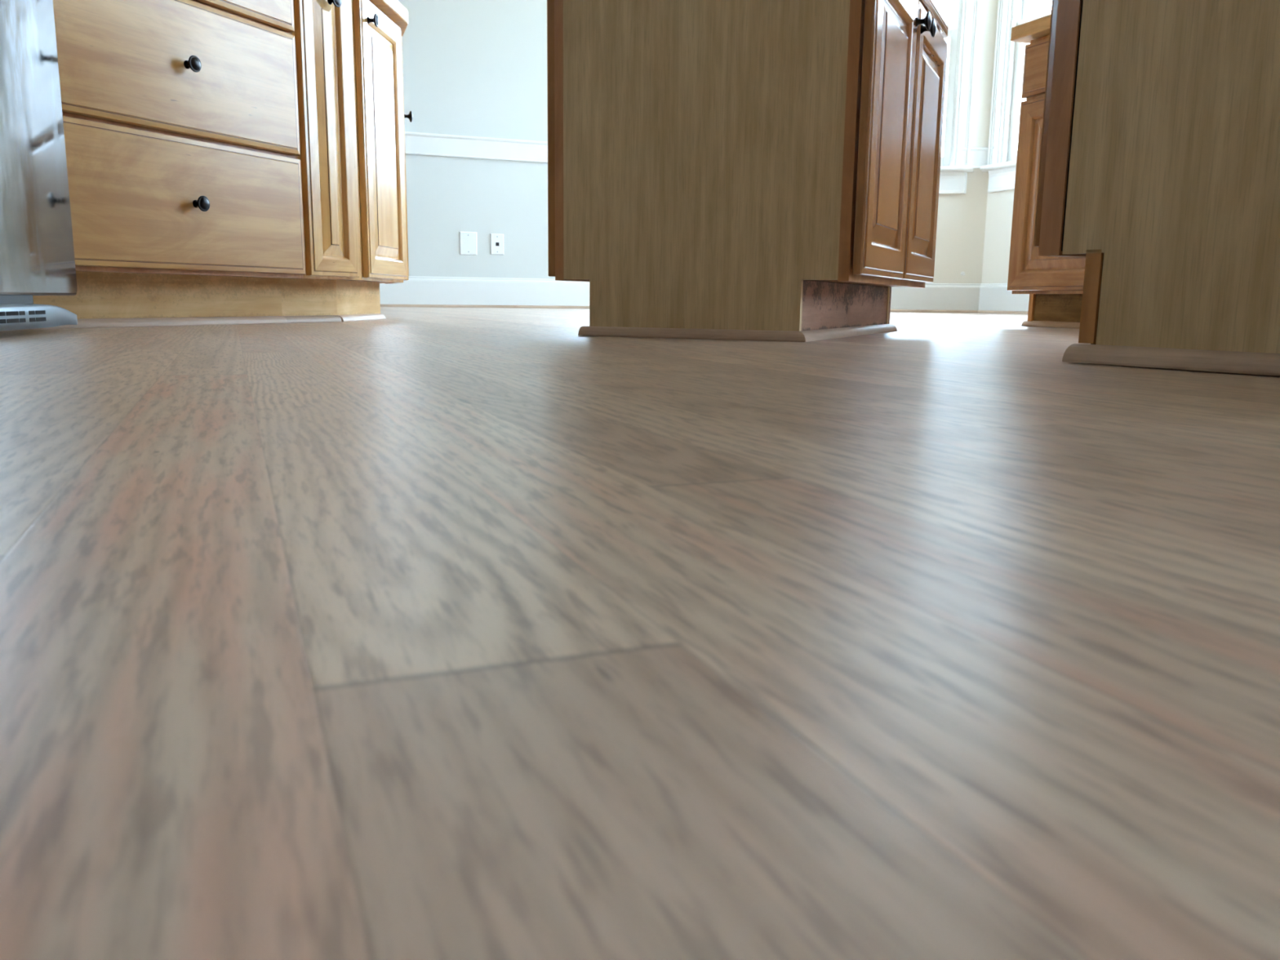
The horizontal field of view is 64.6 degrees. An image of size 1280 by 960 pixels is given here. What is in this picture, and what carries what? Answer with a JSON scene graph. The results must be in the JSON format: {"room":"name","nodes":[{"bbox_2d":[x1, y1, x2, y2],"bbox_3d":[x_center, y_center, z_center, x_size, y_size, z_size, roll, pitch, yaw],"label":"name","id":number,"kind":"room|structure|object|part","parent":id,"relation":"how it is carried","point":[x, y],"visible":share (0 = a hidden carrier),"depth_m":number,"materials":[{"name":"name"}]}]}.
{"room":"kitchen","nodes":[
{"label":"kitchen","id":0,"kind":"room"},
{"bbox_2d":[397,0,555,278],"bbox_3d":[-1.361,-2.893,7.005,4.514,3.350,0.140,-3,11,-21],"label":"wall","id":1,"kind":"structure","parent":0,"point":[472,68],"depth_m":7.10,"materials":[{"name":"white paint"}]},
{"bbox_2d":[459,231,477,255],"bbox_3d":[-1.220,-1.682,7.200,0.124,0.160,0.010,-3,11,-22],"label":"wall plate","id":2,"kind":"object","parent":1,"relation":"attached to","point":[468,240],"visible":1,"depth_m":7.20,"materials":[{"name":"white plastic"}]},
{"bbox_2d":[404,131,547,162],"bbox_3d":[-1.943,-2.285,6.791,3.170,0.144,0.025,-3,11,-21],"label":"trim","id":3,"kind":"structure","parent":1,"relation":"attached to","point":[415,143],"depth_m":7.10,"materials":[{"name":"white paint"}]},
{"bbox_2d":[379,275,589,308],"bbox_3d":[-1.349,-1.337,7.207,4.474,0.215,0.021,-3,11,-21],"label":"baseboard","id":4,"kind":"structure","parent":1,"relation":"attached to","point":[418,290],"depth_m":7.29,"materials":[{"name":"white paint"}]},
{"bbox_2d":[380,304,589,308],"bbox_3d":[-1.343,-1.238,7.208,4.474,0.019,0.020,-3,11,-21],"label":"trim","id":5,"kind":"structure","parent":1,"relation":"attached to","point":[381,305],"depth_m":7.29,"materials":[{"name":"brown wood"}]},
{"bbox_2d":[490,233,503,254],"bbox_3d":[-1.025,-1.694,7.277,0.098,0.147,0.010,-3,11,-21],"label":"wall plate","id":6,"kind":"object","parent":1,"relation":"attached to","point":[496,239],"visible":1,"depth_m":7.27,"materials":[{"name":"white plastic"}]},
{"bbox_2d":[0,306,1279,959],"bbox_3d":[1.458,-0.333,2.359,10.750,0.001,11.607,1,10,0],"label":"floor","id":7,"kind":"structure","parent":0,"point":[414,633],"depth_m":0.21,"materials":[{"name":"brown wood"}]},
{"bbox_2d":[0,0,77,331],"bbox_3d":[-1.311,-1.077,1.314,0.685,1.770,0.860,-1,10,-8],"label":"fridge","id":8,"kind":"object","parent":7,"relation":"on","point":[37,251],"visible":1,"depth_m":1.73,"materials":[{"name":"silver metal"}]},
{"bbox_2d":[32,0,305,328],"bbox_3d":[-1.228,-0.792,2.294,0.618,0.868,0.704,5,11,23],"label":"base cabinet","id":9,"kind":"object","parent":7,"relation":"on","point":[180,118],"visible":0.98,"depth_m":2.19,"materials":[{"name":"brown wood"}]},
{"bbox_3d":[-1.055,-0.358,2.292,0.017,0.018,0.703,5,11,23],"label":"shoe molding","id":10,"kind":"part","parent":9,"relation":"part of","materials":[{"name":"brown wood"}]},
{"bbox_3d":[-0.977,-0.886,2.170,0.019,0.279,0.682,5,11,23],"label":"drawer","id":11,"kind":"part","parent":9,"relation":"part of","materials":[{"name":"brown wood"}]},
{"bbox_3d":[-0.980,-0.602,2.220,0.019,0.278,0.682,5,11,23],"label":"drawer","id":12,"kind":"part","parent":9,"relation":"part of","materials":[{"name":"brown wood"}]},
{"bbox_3d":[-0.956,-0.887,2.160,0.028,0.034,0.034,5,11,23],"label":"knob","id":13,"kind":"part","parent":9,"relation":"part of","materials":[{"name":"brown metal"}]},
{"bbox_3d":[-0.959,-0.603,2.211,0.028,0.034,0.034,5,11,23],"label":"knob","id":14,"kind":"part","parent":9,"relation":"part of","materials":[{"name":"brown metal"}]},
{"bbox_3d":[-0.975,-1.111,2.130,0.019,0.164,0.682,5,11,23],"label":"drawer","id":15,"kind":"part","parent":9,"relation":"part of","materials":[{"name":"brown wood"}]},
{"bbox_2d":[368,0,408,35],"bbox_3d":[-1.099,-1.316,2.634,0.740,0.040,1.672,3,10,14],"label":"countertop","id":16,"kind":"structure","parent":9,"relation":"on","point":[396,11],"depth_m":2.92,"materials":[{"name":"brown wood"}]},
{"bbox_2d":[280,0,361,323],"bbox_3d":[-1.043,-0.865,2.715,0.618,0.868,0.228,5,11,23],"label":"base cabinet","id":17,"kind":"object","parent":7,"relation":"on","point":[322,33],"visible":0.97,"depth_m":2.60,"materials":[{"name":"brown wood"}]},
{"bbox_3d":[-0.873,-0.430,2.706,0.017,0.018,0.212,5,11,23],"label":"shoe molding","id":18,"kind":"part","parent":17,"relation":"part of","materials":[{"name":"brown wood"}]},
{"bbox_3d":[-0.797,-0.896,2.591,0.019,0.735,0.190,5,11,23],"label":"door","id":19,"kind":"part","parent":17,"relation":"part of","materials":[{"name":"brown wood"}]},
{"bbox_3d":[-0.793,-0.896,2.590,0.009,0.636,0.091,5,11,23],"label":"raised panel","id":20,"kind":"part","parent":17,"relation":"part of","materials":[{"name":"brown wood"}]},
{"bbox_3d":[-0.767,-1.202,2.539,0.028,0.034,0.034,5,11,23],"label":"knob","id":21,"kind":"part","parent":17,"relation":"part of","materials":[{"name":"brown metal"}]},
{"bbox_2d":[334,0,408,321],"bbox_3d":[-0.986,-0.901,2.921,0.578,0.868,0.385,1,10,4],"label":"base cabinet","id":22,"kind":"object","parent":7,"relation":"on","point":[376,39],"visible":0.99,"depth_m":2.86,"materials":[{"name":"brown wood"}]},
{"bbox_3d":[-0.817,-0.480,2.988,0.017,0.018,0.375,1,10,4],"label":"shoe molding","id":23,"kind":"part","parent":22,"relation":"part of","materials":[{"name":"brown wood"}]},
{"bbox_3d":[-0.716,-1.234,2.719,0.028,0.034,0.034,1,10,4],"label":"knob","id":24,"kind":"part","parent":22,"relation":"part of","materials":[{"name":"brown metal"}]},
{"bbox_3d":[-0.754,-0.952,2.896,0.019,0.754,0.385,1,10,4],"label":"frame","id":25,"kind":"part","parent":22,"relation":"part of","materials":[{"name":"brown wood"}]},
{"bbox_3d":[-0.734,-0.950,2.896,0.019,0.735,0.363,1,10,4],"label":"door","id":26,"kind":"part","parent":22,"relation":"part of","materials":[{"name":"brown wood"}]},
{"bbox_3d":[-0.730,-0.949,2.896,0.009,0.616,0.244,1,10,4],"label":"raised panel","id":27,"kind":"part","parent":22,"relation":"part of","materials":[{"name":"brown wood"}]},
{"bbox_2d":[379,31,413,284],"bbox_3d":[-1.010,-0.955,3.223,0.537,0.868,0.429,-3,11,-19],"label":"base cabinet","id":28,"kind":"object","parent":7,"relation":"on","point":[410,116],"visible":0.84,"depth_m":3.11,"materials":[{"name":"brown wood"}]},
{"bbox_3d":[-0.790,-1.019,3.284,0.019,0.735,0.396,-3,11,-19],"label":"door","id":29,"kind":"part","parent":28,"relation":"part of","materials":[{"name":"brown wood"}]},
{"bbox_3d":[-0.715,-1.121,3.121,0.028,0.034,0.034,-3,11,-19],"label":"knob","id":30,"kind":"part","parent":28,"relation":"part of","materials":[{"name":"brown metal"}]},
{"bbox_2d":[546,0,950,342],"bbox_3d":[0.263,-0.768,2.129,0.675,0.911,0.830,5,11,24],"label":"base cabinet","id":31,"kind":"object","parent":7,"relation":"on","point":[734,170],"visible":1,"depth_m":1.82,"materials":[{"name":"laminate"}]},
{"bbox_3d":[-0.091,-0.787,2.074,0.019,0.735,0.372,5,11,24],"label":"door","id":32,"kind":"part","parent":31,"relation":"part of","materials":[{"name":"brown wood"}]},
{"bbox_3d":[0.010,-0.822,2.236,0.019,0.765,0.765,5,11,24],"label":"frame","id":33,"kind":"part","parent":31,"relation":"part of","materials":[{"name":"brown wood"}]},
{"bbox_3d":[0.088,-0.268,1.857,0.448,0.018,0.017,5,11,24],"label":"shoe molding","id":34,"kind":"part","parent":31,"relation":"part of","materials":[{"name":"brown wood"}]},
{"bbox_3d":[0.102,-0.689,1.794,0.537,0.870,0.012,5,11,24],"label":"panel","id":35,"kind":"part","parent":31,"relation":"part of","materials":[{"name":"laminate"}]},
{"bbox_3d":[0.452,-0.312,2.126,0.017,0.018,0.817,5,11,24],"label":"shoe molding","id":36,"kind":"part","parent":31,"relation":"part of","materials":[{"name":"brown wood"}]},
{"bbox_3d":[0.513,-0.776,2.007,0.019,0.765,0.765,5,11,24],"label":"frame","id":37,"kind":"part","parent":31,"relation":"part of","materials":[{"name":"brown wood"}]},
{"bbox_3d":[0.451,-0.640,1.841,0.019,0.531,0.368,5,11,24],"label":"door","id":38,"kind":"part","parent":31,"relation":"part of","materials":[{"name":"brown wood"}]},
{"bbox_3d":[0.419,-0.805,2.467,0.537,0.870,0.012,5,11,24],"label":"panel","id":39,"kind":"part","parent":31,"relation":"part of","materials":[{"name":"laminate"}]},
{"bbox_3d":[0.455,-0.639,1.840,0.009,0.412,0.249,5,11,24],"label":"raised panel","id":40,"kind":"part","parent":31,"relation":"part of","materials":[{"name":"brown wood"}]},
{"bbox_3d":[0.610,-0.698,2.176,0.019,0.531,0.364,5,11,24],"label":"door","id":41,"kind":"part","parent":31,"relation":"part of","materials":[{"name":"brown wood"}]},
{"bbox_3d":[0.543,-0.877,1.937,0.028,0.034,0.034,5,11,24],"label":"knob","id":42,"kind":"part","parent":31,"relation":"part of","materials":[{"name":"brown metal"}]},
{"bbox_3d":[0.613,-0.697,2.175,0.009,0.412,0.245,5,11,24],"label":"raised panel","id":43,"kind":"part","parent":31,"relation":"part of","materials":[{"name":"brown wood"}]},
{"bbox_3d":[0.567,-0.886,1.987,0.028,0.034,0.034,5,11,24],"label":"knob","id":44,"kind":"part","parent":31,"relation":"part of","materials":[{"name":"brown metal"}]},
{"bbox_3d":[0.614,-1.062,2.111,0.019,0.185,0.364,5,11,24],"label":"drawer","id":45,"kind":"part","parent":31,"relation":"part of","materials":[{"name":"brown wood"}]},
{"bbox_2d":[1007,34,1085,328],"bbox_3d":[1.629,-0.817,2.681,0.648,0.845,1.162,-3,11,-21],"label":"base cabinet","id":46,"kind":"object","parent":7,"relation":"on","point":[1054,286],"visible":0.02,"depth_m":3.04,"materials":[{"name":"brown wood"}]},
{"bbox_2d":[1010,13,1051,43],"bbox_3d":[1.641,-1.259,2.623,0.660,0.040,1.195,-3,11,-21],"label":"countertop","id":47,"kind":"structure","parent":46,"relation":"on","point":[1024,33],"depth_m":2.98,"materials":[{"name":"brown wood"}]},
{"bbox_3d":[1.239,-1.188,2.833,0.019,0.152,0.456,-3,11,-21],"label":"drawer","id":48,"kind":"part","parent":46,"relation":"part of","materials":[{"name":"brown wood"}]},
{"bbox_3d":[1.235,-0.827,2.897,0.019,0.560,0.456,-3,11,-21],"label":"door","id":49,"kind":"part","parent":46,"relation":"part of","materials":[{"name":"brown wood"}]},
{"bbox_3d":[1.427,-0.400,2.682,0.017,0.018,1.150,-3,11,-21],"label":"shoe molding","id":50,"kind":"part","parent":46,"relation":"part of","materials":[{"name":"brown wood"}]},
{"bbox_3d":[1.231,-0.827,2.896,0.009,0.441,0.337,-3,11,-21],"label":"raised panel","id":51,"kind":"part","parent":46,"relation":"part of","materials":[{"name":"brown wood"}]},
{"bbox_2d":[1033,0,1279,376],"bbox_3d":[0.936,-0.588,1.074,0.650,0.941,0.773,-5,12,-29],"label":"base cabinet","id":52,"kind":"object","parent":7,"relation":"on","point":[1159,165],"visible":1,"depth_m":1.12,"materials":[{"name":"laminate"}]},
{"bbox_3d":[0.630,-0.672,1.290,0.281,0.740,0.019,-5,12,-29],"label":"door","id":53,"kind":"part","parent":52,"relation":"part of","materials":[{"name":"brown wood"}]},
{"bbox_3d":[0.774,-0.682,1.339,0.600,0.770,0.031,-5,12,-29],"label":"frame","id":54,"kind":"part","parent":52,"relation":"part of","materials":[{"name":"brown wood"}]},
{"bbox_3d":[0.685,-0.103,0.953,0.020,0.022,0.660,-5,12,-29],"label":"shoe molding","id":55,"kind":"part","parent":52,"relation":"part of","materials":[{"name":"brown wood"}]},
{"bbox_2d":[925,0,998,283],"bbox_3d":[1.660,-2.957,7.555,1.915,3.350,0.145,4,11,17],"label":"wall","id":56,"kind":"structure","parent":0,"point":[961,217],"depth_m":7.42,"materials":[{"name":"beige paint"}]},
{"bbox_2d":[890,309,977,312],"bbox_3d":[1.614,-1.302,7.758,1.875,0.019,0.019,4,11,17],"label":"trim","id":57,"kind":"structure","parent":56,"relation":"attached to","point":[891,310],"depth_m":7.58,"materials":[{"name":"brown wood"}]},
{"bbox_2d":[889,283,981,312],"bbox_3d":[1.621,-1.401,7.758,1.875,0.215,0.018,4,11,17],"label":"baseboard","id":58,"kind":"structure","parent":56,"relation":"attached to","point":[938,296],"depth_m":7.57,"materials":[{"name":"white paint"}]},
{"bbox_2d":[938,0,980,194],"bbox_3d":[1.706,-3.171,7.479,1.550,2.080,0.212,4,11,17],"label":"window","id":59,"kind":"structure","parent":56,"relation":"in","point":[962,35],"depth_m":7.32,"materials":[{"name":"white paint"}]},
{"bbox_3d":[1.705,-2.811,7.551,1.220,0.956,0.036,4,11,17],"label":"sash","id":60,"kind":"part","parent":59,"relation":"part of","materials":[{"name":"white paint"}]},
{"bbox_3d":[1.725,-3.632,7.444,1.220,0.800,0.036,4,11,17],"label":"sash","id":61,"kind":"part","parent":59,"relation":"part of","materials":[{"name":"white paint"}]},
{"bbox_3d":[1.688,-3.255,7.402,1.510,1.890,0.040,4,11,17],"label":"casing","id":62,"kind":"part","parent":59,"relation":"part of","materials":[{"name":"white paint"}]},
{"bbox_2d":[961,146,988,168],"bbox_3d":[2.432,-2.334,7.341,0.200,0.144,0.024,4,11,16],"label":"trim","id":63,"kind":"structure","parent":56,"relation":"attached to","point":[979,155],"depth_m":7.33,"materials":[{"name":"white paint"}]},
{"bbox_2d":[981,185,1014,283],"bbox_3d":[4.742,-1.981,2.268,0.140,3.350,11.040,-4,11,-23],"label":"wall","id":64,"kind":"structure","parent":0,"point":[999,211],"depth_m":7.30,"materials":[{"name":"beige paint"}]},
{"bbox_2d":[977,310,1028,314],"bbox_3d":[4.635,-0.336,2.522,0.018,0.019,11.000,-4,11,-23],"label":"trim","id":65,"kind":"structure","parent":64,"relation":"attached to","point":[978,311],"depth_m":7.25,"materials":[{"name":"brown wood"}]},
{"bbox_2d":[978,283,1029,314],"bbox_3d":[4.652,-0.433,2.512,0.018,0.215,11.000,-4,11,-23],"label":"baseboard","id":66,"kind":"structure","parent":64,"relation":"attached to","point":[993,296],"depth_m":7.29,"materials":[{"name":"white paint"}]},
{"bbox_2d":[979,0,1051,192],"bbox_3d":[2.827,-3.007,6.628,0.212,2.080,1.322,-4,11,-23],"label":"window","id":67,"kind":"structure","parent":64,"relation":"in","point":[1009,56],"depth_m":7.14,"materials":[{"name":"white paint"}]},
{"bbox_3d":[2.769,-3.097,6.586,0.040,1.890,1.282,-4,11,-23],"label":"casing","id":68,"kind":"part","parent":67,"relation":"part of","materials":[{"name":"white paint"}]},
{"bbox_3d":[2.877,-3.463,6.566,0.036,0.800,0.992,-4,11,-23],"label":"sash","id":69,"kind":"part","parent":67,"relation":"part of","materials":[{"name":"white paint"}]},
{"bbox_3d":[2.831,-2.646,6.696,0.036,0.956,0.992,-4,11,-23],"label":"sash","id":70,"kind":"part","parent":67,"relation":"part of","materials":[{"name":"white paint"}]}
]}

